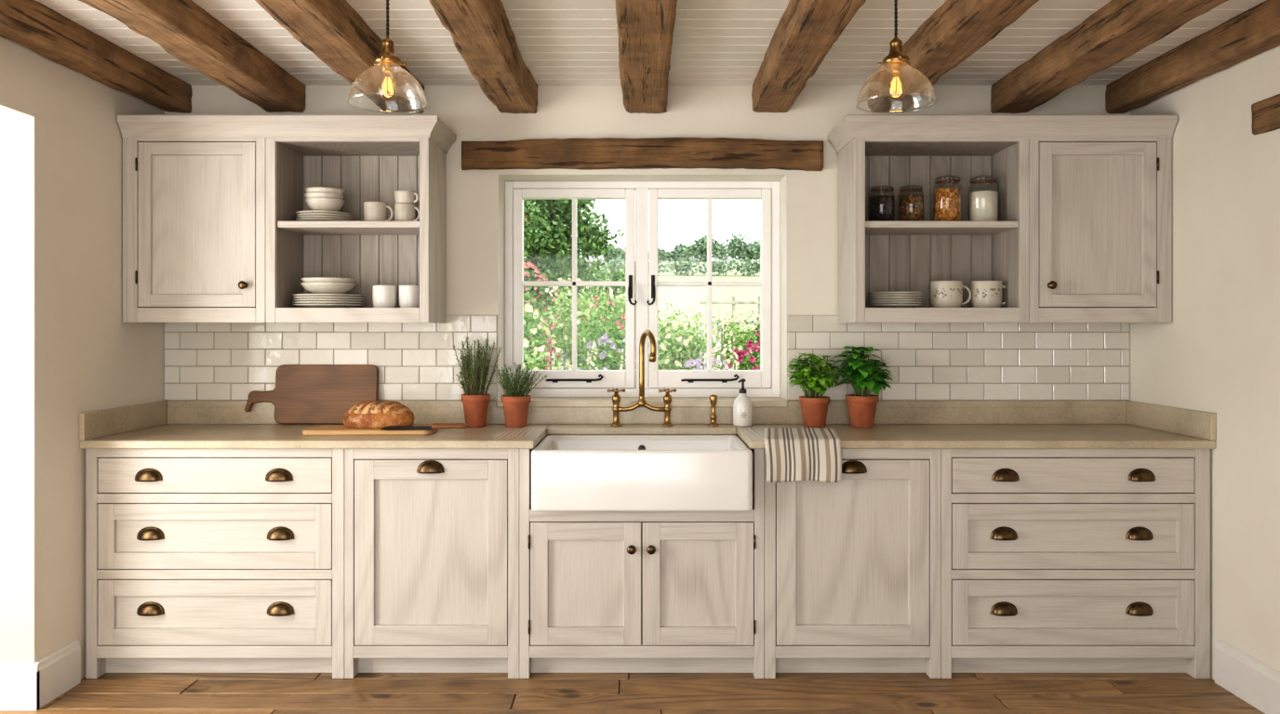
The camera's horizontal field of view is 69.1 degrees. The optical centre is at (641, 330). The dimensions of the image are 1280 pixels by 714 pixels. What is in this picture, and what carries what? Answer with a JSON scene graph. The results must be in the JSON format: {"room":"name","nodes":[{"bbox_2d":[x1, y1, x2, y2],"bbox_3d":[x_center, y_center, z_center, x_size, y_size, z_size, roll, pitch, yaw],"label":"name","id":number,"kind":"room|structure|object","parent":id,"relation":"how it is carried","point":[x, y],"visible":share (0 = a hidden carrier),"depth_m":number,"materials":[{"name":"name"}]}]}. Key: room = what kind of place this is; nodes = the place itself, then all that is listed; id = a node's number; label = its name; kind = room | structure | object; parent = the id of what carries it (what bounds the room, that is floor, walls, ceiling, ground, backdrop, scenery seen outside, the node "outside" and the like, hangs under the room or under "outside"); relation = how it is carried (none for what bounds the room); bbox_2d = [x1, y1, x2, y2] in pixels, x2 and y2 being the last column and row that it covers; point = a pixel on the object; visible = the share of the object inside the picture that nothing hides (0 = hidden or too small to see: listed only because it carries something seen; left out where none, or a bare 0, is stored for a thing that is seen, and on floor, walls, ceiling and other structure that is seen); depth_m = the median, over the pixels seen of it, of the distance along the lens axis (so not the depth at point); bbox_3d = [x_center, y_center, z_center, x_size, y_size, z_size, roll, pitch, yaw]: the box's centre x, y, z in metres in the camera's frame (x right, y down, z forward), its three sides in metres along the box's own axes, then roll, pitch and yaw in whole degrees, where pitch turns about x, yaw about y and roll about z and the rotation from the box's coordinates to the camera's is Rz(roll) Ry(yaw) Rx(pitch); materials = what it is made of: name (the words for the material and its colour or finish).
{"room":"farmhouse kitchen","nodes":[
{"label":"farmhouse kitchen","id":0,"kind":"room"},
{"bbox_2d":[0,36,164,679],"bbox_3d":[-2.415,0.100,1.620,0.500,2.700,5.200,0,0,0],"label":"wall","id":1,"kind":"structure","parent":0,"point":[67,350],"depth_m":3.44,"materials":[{"name":"beige paint"}]},
{"bbox_2d":[0,640,80,710],"bbox_3d":[-2.406,1.268,3.429,0.518,0.165,0.262,0,0,0],"label":"baseboard","id":2,"kind":"structure","parent":1,"relation":"attached to","point":[23,686],"depth_m":3.32,"materials":[{"name":"paint"}]},
{"bbox_2d":[0,673,1265,713],"bbox_3d":[-0.195,1.400,1.495,5.010,0.100,5.450,0,0,0],"label":"floor","id":3,"kind":"structure","parent":0,"point":[110,693],"depth_m":3.47,"materials":[{"name":"brown wood"}]},
{"bbox_2d":[85,449,344,679],"bbox_3d":[-1.653,0.903,3.881,0.999,0.893,0.618,0,0,0],"label":"base cabinet","id":4,"kind":"object","parent":3,"relation":"on","point":[198,561],"visible":0.97,"depth_m":3.60,"materials":[{"name":"beige wood"}]},
{"bbox_2d":[79,424,1215,449],"bbox_3d":[0.022,0.441,3.897,4.373,0.033,0.643,0,0,0],"label":"countertop","id":5,"kind":"structure","parent":4,"relation":"on","point":[166,436],"depth_m":3.74,"materials":[{"name":"stone"}]},
{"bbox_2d":[244,364,378,424],"bbox_3d":[-1.486,0.289,4.186,0.595,0.265,0.047,0,0,0],"label":"chopping board","id":6,"kind":"object","parent":5,"relation":"on","point":[301,393],"visible":0.85,"depth_m":4.17,"materials":[{"name":"brown wood"}]},
{"bbox_2d":[302,425,438,435],"bbox_3d":[-1.118,0.415,3.856,0.524,0.020,0.221,0,0,0],"label":"board","id":7,"kind":"object","parent":5,"relation":"on","point":[323,430],"depth_m":3.76,"materials":[{"name":"brown wood"}]},
{"bbox_2d":[380,423,467,430],"bbox_3d":[-0.881,0.391,3.770,0.348,0.026,0.046,0,0,0],"label":"bread knife","id":8,"kind":"object","parent":7,"relation":"on","point":[435,425],"depth_m":3.76,"materials":[{"name":"brown wood"}]},
{"bbox_2d":[342,400,414,428],"bbox_3d":[-1.099,0.349,3.885,0.296,0.110,0.170,0,0,0],"label":"bread loaf","id":9,"kind":"object","parent":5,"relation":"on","point":[371,414],"visible":0.98,"depth_m":3.82,"materials":[{"name":"brown food"}]},
{"bbox_2d":[452,333,503,427],"bbox_3d":[-0.732,0.217,4.102,0.208,0.415,0.176,0,0,41],"label":"rosemary","id":10,"kind":"object","parent":5,"relation":"on","point":[475,403],"visible":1,"depth_m":4.07,"materials":[{"name":"plant"}]},
{"bbox_2d":[461,393,490,427],"bbox_3d":[-0.732,0.353,4.095,0.126,0.142,0.126,0,0,0],"label":"terracotta pot","id":11,"kind":"object","parent":10,"relation":"attached to","point":[475,406],"depth_m":4.05,"materials":[{"name":"orange ceramic"}]},
{"bbox_2d":[494,361,547,427],"bbox_3d":[-0.530,0.283,4.085,0.237,0.283,0.199,0,0,0],"label":"potted thyme","id":12,"kind":"object","parent":5,"relation":"on","point":[515,405],"visible":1,"depth_m":4.05,"materials":[{"name":"ceramic"}]},
{"bbox_2d":[500,395,531,427],"bbox_3d":[-0.553,0.356,4.085,0.131,0.136,0.131,0,0,0],"label":"terracotta pot","id":13,"kind":"object","parent":12,"relation":"attached to","point":[515,407],"depth_m":4.04,"materials":[{"name":"orange ceramic"}]},
{"bbox_2d":[606,329,676,426],"bbox_3d":[0.000,0.211,4.130,0.264,0.427,0.192,0,0,32],"label":"tap","id":14,"kind":"object","parent":5,"relation":"on","point":[616,398],"visible":1,"depth_m":4.12,"materials":[{"name":"gold metal"}]},
{"bbox_2d":[531,435,752,511],"bbox_3d":[0.000,0.574,3.797,0.846,0.231,0.545,0,0,0],"label":"sink","id":15,"kind":"object","parent":5,"relation":"in","point":[569,473],"visible":1,"depth_m":3.52,"materials":[{"name":"ceramic"}]},
{"bbox_2d":[79,400,1216,440],"bbox_3d":[0.022,0.372,3.897,4.373,0.105,0.644,0,0,0],"label":"backsplash ledge","id":16,"kind":"object","parent":5,"relation":"on","point":[106,422],"visible":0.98,"depth_m":4.20,"materials":[{"name":"stone"}]},
{"bbox_2d":[708,394,718,426],"bbox_3d":[0.318,0.355,4.130,0.046,0.140,0.046,0,0,0],"label":"rinse spray","id":17,"kind":"object","parent":5,"relation":"on","point":[713,397],"visible":1,"depth_m":4.12,"materials":[{"name":"gold metal"}]},
{"bbox_2d":[733,378,752,426],"bbox_3d":[0.447,0.320,4.119,0.088,0.210,0.089,0,0,0],"label":"soap dispenser","id":18,"kind":"object","parent":5,"relation":"on","point":[742,406],"visible":1,"depth_m":4.09,"materials":[{"name":"white ceramic"}]},
{"bbox_2d":[733,393,752,426],"bbox_3d":[0.447,0.351,4.120,0.088,0.148,0.088,0,0,0],"label":"bottle","id":19,"kind":"object","parent":18,"relation":"attached to","point":[742,406],"depth_m":4.08,"materials":[{"name":"white ceramic"}]},
{"bbox_2d":[764,427,841,482],"bbox_3d":[0.642,0.499,3.753,0.344,0.168,0.408,0,0,0],"label":"tea towel","id":20,"kind":"object","parent":5,"relation":"on","point":[792,454],"visible":1,"depth_m":3.56,"materials":[{"name":"fabric"}]},
{"bbox_2d":[786,353,841,427],"bbox_3d":[0.755,0.263,4.088,0.250,0.323,0.202,0,0,4],"label":"basil","id":21,"kind":"object","parent":5,"relation":"on","point":[814,406],"visible":1,"depth_m":4.05,"materials":[{"name":"plant"}]},
{"bbox_2d":[799,396,829,427],"bbox_3d":[0.760,0.359,4.095,0.135,0.130,0.135,0,0,0],"label":"terracotta pot","id":22,"kind":"object","parent":5,"relation":"on","point":[814,408],"depth_m":4.05,"materials":[{"name":"orange ceramic"}]},
{"bbox_2d":[845,394,878,427],"bbox_3d":[0.966,0.355,4.085,0.143,0.138,0.143,0,0,0],"label":"terracotta pot","id":23,"kind":"object","parent":5,"relation":"on","point":[861,407],"depth_m":4.04,"materials":[{"name":"orange ceramic"}]},
{"bbox_2d":[831,346,893,427],"bbox_3d":[0.977,0.248,4.085,0.256,0.353,0.233,0,0,39],"label":"basil","id":24,"kind":"object","parent":5,"relation":"on","point":[861,406],"visible":1,"depth_m":4.05,"materials":[{"name":"plant"}]},
{"bbox_2d":[344,446,535,679],"bbox_3d":[-0.814,0.903,3.881,0.675,0.893,0.618,0,0,0],"label":"base cabinet","id":25,"kind":"object","parent":3,"relation":"on","point":[432,536],"visible":0.95,"depth_m":3.60,"materials":[{"name":"beige wood"}]},
{"bbox_2d":[519,449,764,679],"bbox_3d":[0.000,0.903,3.878,0.948,0.893,0.624,0,0,0],"label":"base cabinet","id":26,"kind":"object","parent":3,"relation":"on","point":[600,592],"visible":0.98,"depth_m":3.60,"materials":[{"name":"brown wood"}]},
{"bbox_2d":[747,446,941,679],"bbox_3d":[0.817,0.903,3.881,0.682,0.893,0.618,0,0,0],"label":"base cabinet","id":27,"kind":"object","parent":3,"relation":"on","point":[853,564],"visible":0.84,"depth_m":3.62,"materials":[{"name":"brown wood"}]},
{"bbox_2d":[941,449,1210,679],"bbox_3d":[1.679,0.903,3.881,1.039,0.893,0.618,0,0,0],"label":"base cabinet","id":28,"kind":"object","parent":3,"relation":"on","point":[1054,561],"visible":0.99,"depth_m":3.60,"materials":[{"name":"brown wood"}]},
{"bbox_2d":[164,85,1129,446],"bbox_3d":[-0.050,0.100,4.380,5.300,2.700,0.321,0,0,0],"label":"wall","id":29,"kind":"structure","parent":0,"point":[474,198],"depth_m":4.22,"materials":[{"name":"beige paint"}]},
{"bbox_2d":[116,114,455,323],"bbox_3d":[-1.501,-0.459,4.022,1.318,0.856,0.392,0,0,0],"label":"upper cabinet","id":30,"kind":"object","parent":29,"relation":"attached to","point":[212,233],"visible":1,"depth_m":3.89,"materials":[{"name":"beige wood"}]},
{"bbox_2d":[294,210,352,221],"bbox_3d":[-1.378,-0.480,4.040,0.239,0.048,0.236,0,0,0],"label":"plate stack","id":31,"kind":"object","parent":30,"relation":"on","point":[310,215],"visible":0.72,"depth_m":3.95,"materials":[{"name":"white ceramic"}]},
{"bbox_2d":[304,186,345,212],"bbox_3d":[-1.378,-0.556,4.040,0.169,0.104,0.166,0,0,0],"label":"bowls","id":32,"kind":"object","parent":31,"relation":"on","point":[316,198],"visible":0.88,"depth_m":3.98,"materials":[{"name":"ceramic"}]},
{"bbox_2d":[292,293,364,307],"bbox_3d":[-1.360,-0.122,4.040,0.298,0.059,0.296,0,0,0],"label":"plate stack","id":33,"kind":"object","parent":30,"relation":"in","point":[305,300],"visible":0.95,"depth_m":3.93,"materials":[{"name":"ceramic"}]},
{"bbox_2d":[299,277,356,293],"bbox_3d":[-1.362,-0.187,4.040,0.232,0.070,0.230,0,0,0],"label":"bowls","id":34,"kind":"object","parent":33,"relation":"on","point":[314,285],"visible":0.91,"depth_m":3.96,"materials":[{"name":"ceramic"}]},
{"bbox_2d":[277,221,419,235],"bbox_3d":[-1.225,-0.442,4.032,0.598,0.028,0.301,0,0,0],"label":"shelf","id":35,"kind":"object","parent":30,"relation":"attached to","point":[286,228],"depth_m":3.91,"materials":[{"name":"beige wood"}]},
{"bbox_2d":[363,201,393,221],"bbox_3d":[-1.148,-0.504,4.033,0.100,0.096,0.119,0,0,-44],"label":"coffee mug","id":36,"kind":"object","parent":30,"relation":"on","point":[373,211],"visible":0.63,"depth_m":4.00,"materials":[{"name":"white ceramic"}]},
{"bbox_2d":[372,285,396,307],"bbox_3d":[-1.115,-0.143,4.050,0.100,0.100,0.120,0,0,15],"label":"coffee mug","id":37,"kind":"object","parent":30,"relation":"in","point":[382,296],"visible":0.88,"depth_m":4.00,"materials":[{"name":"white ceramic"}]},
{"bbox_2d":[394,203,419,221],"bbox_3d":[-1.013,-0.499,4.023,0.108,0.086,0.090,0,0,-17],"label":"coffee mug","id":38,"kind":"object","parent":30,"relation":"on","point":[403,212],"visible":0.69,"depth_m":3.98,"materials":[{"name":"white ceramic"}]},
{"bbox_2d":[394,190,418,204],"bbox_3d":[-1.019,-0.571,4.021,0.097,0.055,0.090,0,0,-23],"label":"coffee mug","id":39,"kind":"object","parent":38,"relation":"on","point":[401,196],"visible":0.94,"depth_m":3.98,"materials":[{"name":"white ceramic"}]},
{"bbox_2d":[399,285,419,307],"bbox_3d":[-1.008,-0.143,4.055,0.092,0.100,0.121,0,0,0],"label":"coffee mug","id":40,"kind":"object","parent":30,"relation":"in","point":[408,295],"visible":0.77,"depth_m":4.00,"materials":[{"name":"white ceramic"}]},
{"bbox_2d":[513,188,635,387],"bbox_3d":[-0.322,-0.198,4.434,0.577,0.945,0.063,0,0,0],"label":"casement","id":41,"kind":"object","parent":29,"relation":"attached to","point":[612,379],"visible":0.86,"depth_m":4.40,"materials":[{"name":"paint"}]},
{"bbox_2d":[546,373,603,383],"bbox_3d":[-0.317,0.227,4.390,0.275,0.041,0.023,0,0,0],"label":"stay","id":42,"kind":"object","parent":41,"relation":"attached to","point":[596,380],"depth_m":4.38,"materials":[{"name":"black metal"}]},
{"bbox_2d":[461,137,823,171],"bbox_3d":[0.003,-0.794,4.207,1.625,0.149,0.079,0,0,0],"label":"lintel beam","id":43,"kind":"structure","parent":29,"relation":"attached to","point":[606,153],"depth_m":4.17,"materials":[{"name":"brown wood"}]},
{"bbox_2d":[504,181,780,397],"bbox_3d":[0.003,-0.193,4.445,1.307,1.026,0.070,0,0,0],"label":"frame","id":44,"kind":"object","parent":29,"relation":"attached to","point":[641,188],"visible":0.79,"depth_m":4.41,"materials":[{"name":"paint"}]},
{"bbox_2d":[496,397,787,407],"bbox_3d":[0.003,0.334,4.304,1.313,0.029,0.212,0,0,0],"label":"trim","id":45,"kind":"structure","parent":29,"relation":"attached to","point":[535,402],"depth_m":4.20,"materials":[{"name":"stone"}]},
{"bbox_2d":[164,315,1129,400],"bbox_3d":[0.022,0.126,4.215,4.373,0.387,0.010,0,0,0],"label":"tile backsplash","id":46,"kind":"structure","parent":29,"relation":"attached to","point":[204,361],"depth_m":4.21,"materials":[{"name":"tile"}]},
{"bbox_2d":[648,188,771,387],"bbox_3d":[0.323,-0.198,4.434,0.579,0.945,0.063,0,0,0],"label":"casement","id":47,"kind":"object","parent":29,"relation":"attached to","point":[762,378],"visible":1,"depth_m":4.40,"materials":[{"name":"paint"}]},
{"bbox_2d":[680,373,739,383],"bbox_3d":[0.323,0.227,4.390,0.275,0.041,0.023,0,0,0],"label":"stay","id":48,"kind":"object","parent":47,"relation":"attached to","point":[732,380],"depth_m":4.38,"materials":[{"name":"black metal"}]},
{"bbox_2d":[827,114,1177,323],"bbox_3d":[1.524,-0.459,4.022,1.363,0.856,0.392,0,0,0],"label":"upper cabinet","id":49,"kind":"object","parent":29,"relation":"attached to","point":[1082,233],"visible":1,"depth_m":3.89,"materials":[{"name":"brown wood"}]},
{"bbox_2d":[869,185,893,221],"bbox_3d":[1.042,-0.541,4.037,0.108,0.170,0.114,0,0,0],"label":"storage jar","id":50,"kind":"object","parent":49,"relation":"on","point":[881,206],"visible":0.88,"depth_m":4.00,"materials":[{"name":"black glass"}]},
{"bbox_2d":[868,292,922,307],"bbox_3d":[1.102,-0.128,4.040,0.225,0.070,0.224,0,0,0],"label":"plate stack","id":51,"kind":"object","parent":49,"relation":"in","point":[879,300],"visible":0.98,"depth_m":3.95,"materials":[{"name":"ceramic"}]},
{"bbox_2d":[898,185,924,221],"bbox_3d":[1.170,-0.542,4.037,0.108,0.172,0.114,0,0,0],"label":"storage jar","id":52,"kind":"object","parent":49,"relation":"on","point":[911,206],"visible":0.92,"depth_m":4.00,"materials":[{"name":"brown glass"}]},
{"bbox_2d":[865,221,1018,235],"bbox_3d":[1.252,-0.442,4.032,0.644,0.028,0.301,0,0,0],"label":"shelf","id":53,"kind":"object","parent":49,"relation":"attached to","point":[872,228],"depth_m":3.91,"materials":[{"name":"white wood"}]},
{"bbox_2d":[933,174,961,221],"bbox_3d":[1.327,-0.563,4.037,0.120,0.214,0.126,0,0,0],"label":"storage jar","id":54,"kind":"object","parent":49,"relation":"on","point":[947,201],"visible":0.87,"depth_m":3.99,"materials":[{"name":"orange glass"}]},
{"bbox_2d":[930,280,971,307],"bbox_3d":[1.328,-0.152,4.034,0.154,0.118,0.136,0,0,43],"label":"coffee mug","id":55,"kind":"object","parent":49,"relation":"in","point":[943,294],"visible":0.91,"depth_m":3.98,"materials":[{"name":"white ceramic"}]},
{"bbox_2d":[969,174,999,221],"bbox_3d":[1.483,-0.563,4.037,0.124,0.214,0.130,0,0,0],"label":"storage jar","id":56,"kind":"object","parent":49,"relation":"on","point":[983,205],"visible":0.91,"depth_m":3.99,"materials":[{"name":"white glass"}]},
{"bbox_2d":[970,280,1005,307],"bbox_3d":[1.503,-0.152,4.034,0.151,0.118,0.132,0,0,43],"label":"coffee mug","id":57,"kind":"object","parent":49,"relation":"in","point":[984,294],"visible":0.84,"depth_m":3.98,"materials":[{"name":"white ceramic"}]},
{"bbox_2d":[34,0,1266,85],"bbox_3d":[-0.077,-1.170,1.495,5.175,0.120,5.450,0,0,0],"label":"ceiling","id":58,"kind":"structure","parent":0,"point":[560,42],"depth_m":3.53,"materials":[{"name":"white paint"}]},
{"bbox_2d":[0,0,192,112],"bbox_3d":[-2.099,-1.054,1.643,0.137,0.154,5.146,0,0,0],"label":"ceiling beam","id":59,"kind":"structure","parent":58,"relation":"attached to","point":[31,24],"depth_m":3.46,"materials":[{"name":"brown wood"}]},
{"bbox_2d":[78,0,306,112],"bbox_3d":[-1.609,-1.053,1.643,0.204,0.150,5.146,0,0,0],"label":"ceiling beam","id":60,"kind":"structure","parent":58,"relation":"attached to","point":[188,33],"depth_m":3.36,"materials":[{"name":"brown wood"}]},
{"bbox_2d":[254,0,425,113],"bbox_3d":[-1.080,-1.053,1.643,0.201,0.152,5.146,0,0,0],"label":"ceiling beam","id":61,"kind":"structure","parent":58,"relation":"attached to","point":[332,30],"depth_m":3.29,"materials":[{"name":"brown wood"}]},
{"bbox_2d":[347,0,427,113],"bbox_3d":[-0.765,-0.894,2.800,0.234,0.431,0.234,0,0,0],"label":"pendant lamp","id":62,"kind":"object","parent":58,"relation":"hanging from","point":[387,60],"visible":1,"depth_m":2.79,"materials":[{"name":"clear glass"}]},
{"bbox_2d":[428,0,537,113],"bbox_3d":[-0.560,-1.053,1.643,0.201,0.151,5.146,0,0,0],"label":"ceiling beam","id":63,"kind":"structure","parent":58,"relation":"attached to","point":[481,32],"depth_m":3.32,"materials":[{"name":"brown wood"}]},
{"bbox_2d":[615,0,677,113],"bbox_3d":[0.012,-1.052,1.643,0.212,0.154,5.146,0,0,0],"label":"ceiling beam","id":64,"kind":"structure","parent":58,"relation":"attached to","point":[645,27],"depth_m":3.31,"materials":[{"name":"brown wood"}]},
{"bbox_2d":[751,0,866,112],"bbox_3d":[0.586,-1.053,1.643,0.198,0.154,5.146,0,0,0],"label":"ceiling beam","id":65,"kind":"structure","parent":58,"relation":"attached to","point":[806,31],"depth_m":3.31,"materials":[{"name":"brown wood"}]},
{"bbox_2d":[855,0,935,113],"bbox_3d":[0.765,-0.894,2.800,0.234,0.431,0.234,0,0,0],"label":"pendant lamp","id":66,"kind":"object","parent":58,"relation":"hanging from","point":[896,60],"visible":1,"depth_m":2.79,"materials":[{"name":"clear glass"}]},
{"bbox_2d":[866,0,1039,112],"bbox_3d":[1.104,-1.054,1.643,0.191,0.153,5.146,0,0,0],"label":"ceiling beam","id":67,"kind":"structure","parent":58,"relation":"attached to","point":[957,29],"depth_m":3.29,"materials":[{"name":"brown wood"}]},
{"bbox_2d":[990,0,1228,113],"bbox_3d":[1.670,-1.056,1.643,0.202,0.150,5.146,0,0,0],"label":"ceiling beam","id":68,"kind":"structure","parent":58,"relation":"attached to","point":[1120,29],"depth_m":3.34,"materials":[{"name":"brown wood"}]},
{"bbox_2d":[1105,0,1279,113],"bbox_3d":[2.151,-1.052,1.643,0.117,0.154,5.146,0,0,0],"label":"ceiling beam","id":69,"kind":"structure","parent":58,"relation":"attached to","point":[1255,31],"depth_m":3.51,"materials":[{"name":"brown wood"}]},
{"bbox_2d":[1129,45,1279,680],"bbox_3d":[2.360,0.100,1.620,0.300,2.700,5.200,0,0,0],"label":"wall","id":70,"kind":"structure","parent":0,"point":[1219,353],"depth_m":3.48,"materials":[{"name":"beige paint"}]},
{"bbox_2d":[1214,640,1279,713],"bbox_3d":[2.201,1.268,1.290,0.018,0.165,4.540,0,0,0],"label":"baseboard","id":71,"kind":"structure","parent":70,"relation":"attached to","point":[1257,684],"depth_m":3.37,"materials":[{"name":"paint"}]},
{"bbox_2d":[1251,93,1279,134],"bbox_3d":[2.235,-0.758,2.485,0.083,0.125,1.730,0,0,0],"label":"lintel beam","id":72,"kind":"structure","parent":70,"relation":"attached to","point":[1265,113],"depth_m":3.27,"materials":[{"name":"brown wood"}]},
{"label":"outside","id":73,"kind":"structure","parent":0,"visible":0},
{"bbox_3d":[0.000,1.500,16.390,60.000,0.100,23.660,0,0,0],"label":"lawn","id":74,"kind":"structure","parent":73,"visible":0},
{"bbox_2d":[523,296,563,370],"bbox_3d":[-1.471,0.533,8.832,1.456,1.840,1.417,0,0,-5],"label":"shrub","id":75,"kind":"object","parent":74,"relation":"on","point":[527,308],"visible":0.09,"depth_m":8.74,"materials":[{"name":"green plant"}]},
{"bbox_2d":[523,261,565,369],"bbox_3d":[-1.698,0.262,12.389,1.468,2.382,1.367,0,0,41],"label":"shrub","id":76,"kind":"object","parent":74,"relation":"on","point":[528,264],"visible":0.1,"depth_m":12.37,"materials":[{"name":"green plant"}]},
{"bbox_2d":[523,338,572,370],"bbox_3d":[-0.924,0.736,7.381,0.872,1.434,0.915,0,0,30],"label":"shrub","id":77,"kind":"object","parent":74,"relation":"on","point":[526,342],"visible":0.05,"depth_m":7.36,"materials":[{"name":"green plant"}]},
{"bbox_2d":[528,274,601,369],"bbox_3d":[-0.910,0.386,11.423,0.939,2.132,0.950,0,0,0],"label":"shrub","id":78,"kind":"object","parent":74,"relation":"on","point":[566,315],"visible":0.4,"depth_m":11.32,"materials":[{"name":"green plant"}]},
{"bbox_2d":[523,199,625,368],"bbox_3d":[-2.033,-1.097,18.326,2.932,5.101,3.389,0,0,23],"label":"tree","id":79,"kind":"object","parent":74,"relation":"on","point":[547,241],"visible":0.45,"depth_m":17.87,"materials":[{"name":"green plant"}]},
{"bbox_2d":[539,295,626,370],"bbox_3d":[-0.464,0.547,9.779,0.839,1.811,1.179,0,0,36],"label":"shrub","id":80,"kind":"object","parent":74,"relation":"on","point":[603,330],"visible":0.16,"depth_m":9.74,"materials":[{"name":"green plant"}]},
{"bbox_2d":[576,333,626,371],"bbox_3d":[-0.301,0.733,8.348,0.744,1.438,0.665,0,0,0],"label":"shrub","id":81,"kind":"object","parent":74,"relation":"on","point":[608,359],"visible":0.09,"depth_m":8.28,"materials":[{"name":"green plant"}]},
{"bbox_2d":[579,267,626,333],"bbox_3d":[-0.707,-0.001,20.947,1.895,2.914,1.575,0,0,-33],"label":"bush","id":82,"kind":"object","parent":74,"relation":"on","point":[620,275],"visible":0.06,"depth_m":21.16,"materials":[{"name":"green plant"}]},
{"bbox_2d":[580,260,661,354],"bbox_3d":[-0.374,0.154,13.668,1.346,2.597,1.166,0,0,-35],"label":"shrub","id":83,"kind":"object","parent":74,"relation":"on","point":[620,299],"visible":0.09,"depth_m":13.71,"materials":[{"name":"green plant"}]},
{"bbox_2d":[545,322,739,370],"bbox_3d":[0.144,0.698,6.637,3.565,1.505,0.420,0,0,0],"label":"bed","id":84,"kind":"object","parent":74,"relation":"on","point":[722,348],"visible":0.24,"depth_m":6.68,"materials":[{"name":"plant"}]},
{"bbox_2d":[657,299,705,369],"bbox_3d":[0.353,0.505,12.150,1.314,1.898,1.219,0,0,-34],"label":"shrub","id":85,"kind":"object","parent":74,"relation":"on","point":[669,324],"visible":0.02,"depth_m":12.17,"materials":[{"name":"green plant"}]},
{"bbox_2d":[657,304,720,371],"bbox_3d":[0.390,0.600,8.761,0.828,1.704,0.917,0,0,43],"label":"shrub","id":86,"kind":"object","parent":74,"relation":"on","point":[677,353],"visible":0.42,"depth_m":8.67,"materials":[{"name":"green plant"}]},
{"bbox_2d":[683,358,726,370],"bbox_3d":[0.466,0.833,7.293,0.695,1.239,0.799,0,0,-43],"label":"flowers","id":87,"kind":"object","parent":74,"relation":"on","point":[698,361],"visible":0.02,"depth_m":7.24,"materials":[{"name":"white plant"}]},
{"bbox_2d":[694,306,759,369],"bbox_3d":[1.259,0.575,11.847,1.846,1.759,1.245,0,0,27],"label":"shrub","id":88,"kind":"object","parent":74,"relation":"on","point":[746,323],"visible":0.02,"depth_m":11.77,"materials":[{"name":"green plant"}]},
{"bbox_2d":[695,309,759,370],"bbox_3d":[1.002,0.624,9.601,1.040,1.658,1.076,0,0,0],"label":"shrub","id":89,"kind":"object","parent":74,"relation":"on","point":[740,345],"visible":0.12,"depth_m":9.52,"materials":[{"name":"green plant"}]},
{"bbox_2d":[699,295,759,348],"bbox_3d":[2.100,0.425,16.210,2.200,2.050,0.120,0,0,0],"label":"fence","id":90,"kind":"object","parent":74,"relation":"on","point":[733,302],"visible":0.12,"depth_m":16.15,"materials":[{"name":"white wood"}]},
{"bbox_2d":[724,338,759,370],"bbox_3d":[1.032,0.748,7.732,0.970,1.409,0.803,0,0,29],"label":"flowers","id":91,"kind":"object","parent":74,"relation":"on","point":[749,345],"visible":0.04,"depth_m":7.65,"materials":[{"name":"pink plant"}]},
{"bbox_2d":[741,316,759,370],"bbox_3d":[1.720,0.567,9.403,1.403,1.772,1.249,0,0,16],"label":"shrub","id":92,"kind":"object","parent":74,"relation":"on","point":[757,333],"visible":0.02,"depth_m":9.44,"materials":[{"name":"green plant"}]},
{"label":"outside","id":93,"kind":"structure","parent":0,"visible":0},
{"bbox_2d":[528,261,759,364],"bbox_3d":[0.000,-2.980,83.220,180.000,8.320,110.000,0,0,0],"label":"field","id":94,"kind":"structure","parent":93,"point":[681,298],"depth_m":46.93,"materials":[{"name":"plant"}]},
{"bbox_2d":[586,235,626,261],"bbox_3d":[-2.964,-6.632,78.173,4.182,2.946,2.425,0,0,0],"label":"tree","id":95,"kind":"object","parent":94,"relation":"on","point":[620,253],"visible":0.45,"depth_m":77.67,"materials":[{"name":"green plant"}]},
{"bbox_2d":[657,247,667,261],"bbox_3d":[1.185,-6.189,77.311,1.965,1.386,1.785,0,0,0],"label":"tree","id":96,"kind":"object","parent":94,"relation":"on","point":[661,254],"visible":0.41,"depth_m":76.81,"materials":[{"name":"green plant"}]},
{"bbox_2d":[567,256,759,276],"bbox_3d":[1.561,-3.964,58.225,57.774,1.512,1.332,0,0,0],"label":"hedge","id":97,"kind":"object","parent":94,"relation":"on","point":[682,267],"visible":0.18,"depth_m":58.12,"materials":[{"name":"green plant"}]},
{"bbox_2d":[663,243,690,261],"bbox_3d":[3.048,-6.462,80.213,2.674,2.098,1.811,0,0,0],"label":"tree","id":98,"kind":"object","parent":94,"relation":"on","point":[678,252],"visible":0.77,"depth_m":79.92,"materials":[{"name":"green plant"}]},
{"bbox_2d":[682,234,729,262],"bbox_3d":[5.267,-6.594,76.191,3.785,2.647,2.267,0,0,0],"label":"tree","id":99,"kind":"object","parent":94,"relation":"on","point":[700,253],"visible":0.82,"depth_m":75.91,"materials":[{"name":"green plant"}]},
{"bbox_2d":[722,232,759,261],"bbox_3d":[8.822,-6.810,78.179,4.411,2.798,2.514,0,0,0],"label":"tree","id":100,"kind":"object","parent":94,"relation":"on","point":[736,248],"visible":0.78,"depth_m":77.73,"materials":[{"name":"green plant"}]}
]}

